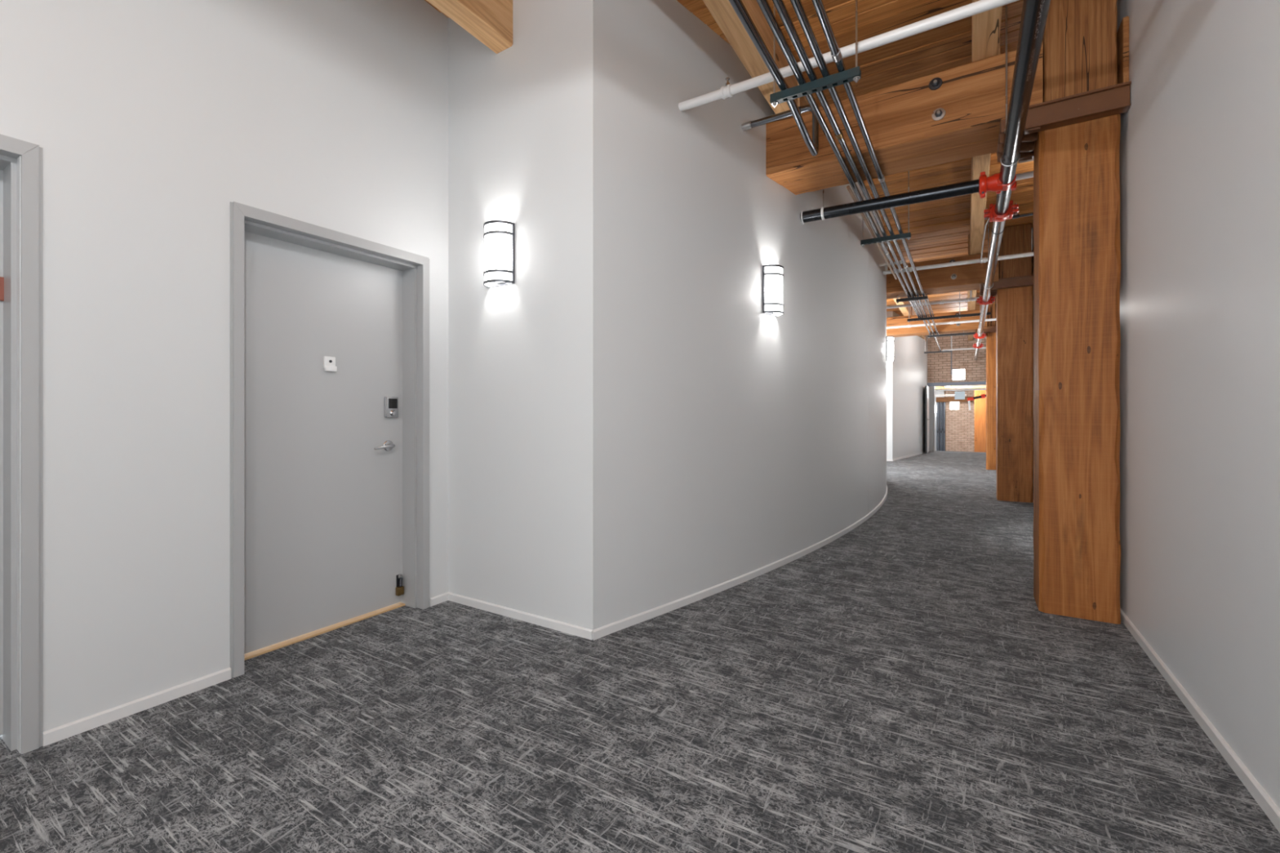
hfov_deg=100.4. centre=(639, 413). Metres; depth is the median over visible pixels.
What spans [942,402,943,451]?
riser pipe
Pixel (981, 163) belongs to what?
joist
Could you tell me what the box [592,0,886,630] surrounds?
wall
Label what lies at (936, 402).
panel board
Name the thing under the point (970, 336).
joist
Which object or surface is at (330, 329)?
door
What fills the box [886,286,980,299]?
girder
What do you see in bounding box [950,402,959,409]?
box
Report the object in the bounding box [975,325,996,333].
cap
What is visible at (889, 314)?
wall
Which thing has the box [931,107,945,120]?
bolt
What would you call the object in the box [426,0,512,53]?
joist
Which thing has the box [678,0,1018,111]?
pipe
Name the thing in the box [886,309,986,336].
girder
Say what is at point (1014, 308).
column
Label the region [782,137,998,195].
girder
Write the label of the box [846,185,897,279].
conduit
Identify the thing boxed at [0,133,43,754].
door
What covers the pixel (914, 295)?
conduit
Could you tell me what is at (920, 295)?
conduit
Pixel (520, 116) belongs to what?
wall
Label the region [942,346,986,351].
pipe
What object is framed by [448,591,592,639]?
baseboard
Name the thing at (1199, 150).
wall
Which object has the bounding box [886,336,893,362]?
wall sconce
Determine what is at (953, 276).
bolt
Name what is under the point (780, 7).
conduit
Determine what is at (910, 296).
conduit
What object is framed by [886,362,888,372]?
wall sconce
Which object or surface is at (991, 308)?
timber post
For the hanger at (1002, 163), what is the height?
0.194 m
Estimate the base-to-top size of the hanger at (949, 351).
0.826 m
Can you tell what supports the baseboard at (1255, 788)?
attached to the wall at (1199, 150)
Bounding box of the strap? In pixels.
[820,189,824,220]
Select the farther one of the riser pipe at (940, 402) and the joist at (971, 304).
the riser pipe at (940, 402)
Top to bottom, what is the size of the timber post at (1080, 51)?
0.716 m
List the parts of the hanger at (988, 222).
threaded rod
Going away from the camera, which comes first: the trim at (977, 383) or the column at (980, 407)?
the trim at (977, 383)
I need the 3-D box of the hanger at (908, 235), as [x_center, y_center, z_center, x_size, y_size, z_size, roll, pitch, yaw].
[2.358,-2.042,5.123,0.438,0.826,0.041,0,0,31]
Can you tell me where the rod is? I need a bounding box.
[1004,4,1007,133]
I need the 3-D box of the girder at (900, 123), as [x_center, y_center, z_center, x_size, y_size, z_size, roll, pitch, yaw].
[1.667,-1.929,3.571,1.632,0.397,0.236,0,0,31]
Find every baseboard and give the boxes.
[43,667,231,746]
[430,591,448,606]
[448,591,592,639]
[592,485,887,640]
[892,452,924,461]
[1120,608,1279,832]
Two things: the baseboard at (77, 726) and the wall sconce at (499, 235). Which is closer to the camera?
the baseboard at (77, 726)
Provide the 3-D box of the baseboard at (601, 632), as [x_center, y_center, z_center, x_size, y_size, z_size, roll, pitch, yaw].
[2.215,1.137,5.899,0.538,0.047,8.016,0,0,34]
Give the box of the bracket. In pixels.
[996,80,1131,163]
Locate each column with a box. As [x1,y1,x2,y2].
[973,390,986,452]
[986,332,996,470]
[995,285,1033,502]
[1032,113,1120,624]
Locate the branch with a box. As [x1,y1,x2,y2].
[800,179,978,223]
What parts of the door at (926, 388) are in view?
door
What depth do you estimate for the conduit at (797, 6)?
3.06 m
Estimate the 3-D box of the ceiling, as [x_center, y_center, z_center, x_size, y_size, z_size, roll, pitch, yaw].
[2.770,-2.502,6.512,3.880,0.105,23.200,0,0,31]
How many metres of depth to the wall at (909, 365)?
14.02 m
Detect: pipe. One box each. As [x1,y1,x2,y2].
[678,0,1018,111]
[879,260,902,266]
[883,246,1034,275]
[886,290,979,308]
[886,318,995,328]
[934,388,986,391]
[934,394,966,396]
[937,402,938,450]
[938,402,940,450]
[940,402,942,450]
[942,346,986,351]
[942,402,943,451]
[943,402,945,451]
[967,394,986,410]
[1015,170,1033,180]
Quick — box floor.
[0,450,1279,852]
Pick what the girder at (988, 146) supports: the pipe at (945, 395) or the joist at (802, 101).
the joist at (802, 101)
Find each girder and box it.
[765,43,1042,185]
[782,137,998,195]
[886,253,998,296]
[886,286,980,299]
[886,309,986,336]
[893,330,975,337]
[934,385,986,389]
[936,396,972,402]
[1031,246,1034,275]
[1116,16,1128,84]
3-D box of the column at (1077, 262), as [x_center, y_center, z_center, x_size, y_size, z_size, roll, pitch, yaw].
[2.570,-0.276,3.157,0.364,2.872,0.336,0,0,31]
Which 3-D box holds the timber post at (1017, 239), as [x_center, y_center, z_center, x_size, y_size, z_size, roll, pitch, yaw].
[5.005,-2.091,7.126,0.348,0.716,0.381,0,0,31]
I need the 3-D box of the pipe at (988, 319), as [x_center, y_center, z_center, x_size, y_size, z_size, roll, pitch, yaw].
[6.167,-1.830,10.881,2.349,0.064,0.065,0,0,31]
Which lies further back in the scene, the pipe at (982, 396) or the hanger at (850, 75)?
the pipe at (982, 396)
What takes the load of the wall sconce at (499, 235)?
attached to the wall at (520, 116)
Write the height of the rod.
0.839 m
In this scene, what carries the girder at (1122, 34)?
on the bracket
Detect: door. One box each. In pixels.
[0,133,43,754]
[230,201,429,678]
[924,386,929,453]
[928,386,934,451]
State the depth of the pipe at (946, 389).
16.82 m
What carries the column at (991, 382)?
on the floor
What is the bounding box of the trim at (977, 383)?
[927,381,986,386]
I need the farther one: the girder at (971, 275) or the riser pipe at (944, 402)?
the riser pipe at (944, 402)
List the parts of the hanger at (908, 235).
threaded rod, threaded rod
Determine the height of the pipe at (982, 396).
0.543 m
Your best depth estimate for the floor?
1.90 m
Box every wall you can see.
[0,0,448,753]
[448,0,592,630]
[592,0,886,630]
[886,311,892,459]
[892,311,927,459]
[927,331,986,382]
[934,390,974,452]
[1031,0,1279,808]
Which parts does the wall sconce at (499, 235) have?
plate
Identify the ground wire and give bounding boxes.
[980,217,989,260]
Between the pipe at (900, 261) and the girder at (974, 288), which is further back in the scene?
the girder at (974, 288)
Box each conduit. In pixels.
[728,0,818,155]
[755,0,919,318]
[772,0,931,335]
[790,0,941,351]
[811,0,938,334]
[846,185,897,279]
[910,296,920,317]
[914,295,924,317]
[920,294,928,317]
[925,294,934,316]
[1008,212,1033,219]
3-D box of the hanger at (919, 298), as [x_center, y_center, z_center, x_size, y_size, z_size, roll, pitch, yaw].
[3.987,-1.679,7.819,0.410,0.101,0.041,0,0,31]
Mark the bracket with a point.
(1113, 100)
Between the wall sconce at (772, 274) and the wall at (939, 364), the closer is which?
the wall sconce at (772, 274)
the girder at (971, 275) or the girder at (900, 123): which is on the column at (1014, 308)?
the girder at (971, 275)
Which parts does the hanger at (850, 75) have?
threaded rod, threaded rod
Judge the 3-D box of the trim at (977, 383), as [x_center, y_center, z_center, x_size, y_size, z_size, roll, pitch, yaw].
[9.568,-0.865,15.916,1.810,0.110,0.300,0,0,31]
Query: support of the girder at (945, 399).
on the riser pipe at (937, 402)
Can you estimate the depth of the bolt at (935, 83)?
3.31 m
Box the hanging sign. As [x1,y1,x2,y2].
[954,386,964,399]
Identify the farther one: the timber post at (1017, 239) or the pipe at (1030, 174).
the timber post at (1017, 239)
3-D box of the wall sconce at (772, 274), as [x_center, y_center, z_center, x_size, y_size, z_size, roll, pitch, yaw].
[0.993,-0.895,3.895,0.100,0.343,0.208,0,0,43]
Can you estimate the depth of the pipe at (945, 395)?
18.20 m
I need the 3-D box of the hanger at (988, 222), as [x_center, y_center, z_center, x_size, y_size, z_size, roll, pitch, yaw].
[4.325,-1.996,6.615,0.104,0.917,0.010,0,0,31]
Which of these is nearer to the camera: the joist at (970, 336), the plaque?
the plaque
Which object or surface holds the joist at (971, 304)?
on the girder at (974, 288)
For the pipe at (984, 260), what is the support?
attached to the wall at (731, 439)
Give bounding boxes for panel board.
[936,402,944,451]
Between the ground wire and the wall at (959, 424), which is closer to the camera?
the ground wire
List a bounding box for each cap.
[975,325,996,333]
[979,275,1033,296]
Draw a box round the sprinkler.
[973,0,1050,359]
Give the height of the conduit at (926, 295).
0.017 m
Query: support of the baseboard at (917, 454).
attached to the wall at (909, 365)
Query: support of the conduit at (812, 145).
on the hanger at (850, 75)
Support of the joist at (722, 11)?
on the girder at (900, 123)
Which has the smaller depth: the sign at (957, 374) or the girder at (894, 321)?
the girder at (894, 321)
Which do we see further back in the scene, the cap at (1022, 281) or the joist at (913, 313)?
the joist at (913, 313)
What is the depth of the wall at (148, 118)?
2.16 m
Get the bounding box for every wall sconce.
[483,220,514,288]
[762,264,783,316]
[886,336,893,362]
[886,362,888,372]
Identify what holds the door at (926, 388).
in the wall at (909, 365)
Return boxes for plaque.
[0,276,4,301]
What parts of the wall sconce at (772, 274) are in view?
plate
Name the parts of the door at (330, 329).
viewer plate, lever handle, turn knob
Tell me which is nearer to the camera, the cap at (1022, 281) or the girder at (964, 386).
the cap at (1022, 281)
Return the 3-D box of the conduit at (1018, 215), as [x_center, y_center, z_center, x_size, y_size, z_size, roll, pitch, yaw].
[3.345,-1.685,4.494,0.486,0.033,0.033,0,0,31]
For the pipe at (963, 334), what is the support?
hanging from the girder at (894, 321)
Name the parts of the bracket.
bearing plate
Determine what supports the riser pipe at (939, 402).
on the floor
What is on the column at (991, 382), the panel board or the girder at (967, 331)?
the girder at (967, 331)
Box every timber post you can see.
[986,295,996,326]
[998,223,1031,278]
[1042,0,1117,102]
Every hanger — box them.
[769,0,861,107]
[860,170,911,247]
[896,293,927,303]
[906,291,991,322]
[924,333,951,354]
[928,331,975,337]
[983,222,993,288]
[1000,154,1020,166]
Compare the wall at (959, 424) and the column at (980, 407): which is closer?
the column at (980, 407)
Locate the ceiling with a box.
[424,0,1033,315]
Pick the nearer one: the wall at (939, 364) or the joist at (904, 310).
the joist at (904, 310)
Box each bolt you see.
[928,77,942,90]
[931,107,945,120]
[950,273,956,279]
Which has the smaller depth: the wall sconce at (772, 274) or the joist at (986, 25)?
the joist at (986, 25)
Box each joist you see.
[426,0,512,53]
[702,0,797,114]
[797,82,808,106]
[887,258,911,315]
[911,306,926,341]
[967,234,977,311]
[968,332,973,341]
[969,35,999,254]
[971,0,1002,62]
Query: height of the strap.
0.911 m
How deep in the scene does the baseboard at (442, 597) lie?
3.25 m
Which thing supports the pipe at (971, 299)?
attached to the wall at (731, 439)
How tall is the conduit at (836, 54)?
0.043 m
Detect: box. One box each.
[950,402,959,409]
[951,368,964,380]
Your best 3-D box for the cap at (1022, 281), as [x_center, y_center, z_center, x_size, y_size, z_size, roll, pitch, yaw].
[4.928,-1.698,7.176,0.586,0.135,0.533,0,0,31]
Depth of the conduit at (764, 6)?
3.02 m
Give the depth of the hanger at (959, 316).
9.26 m

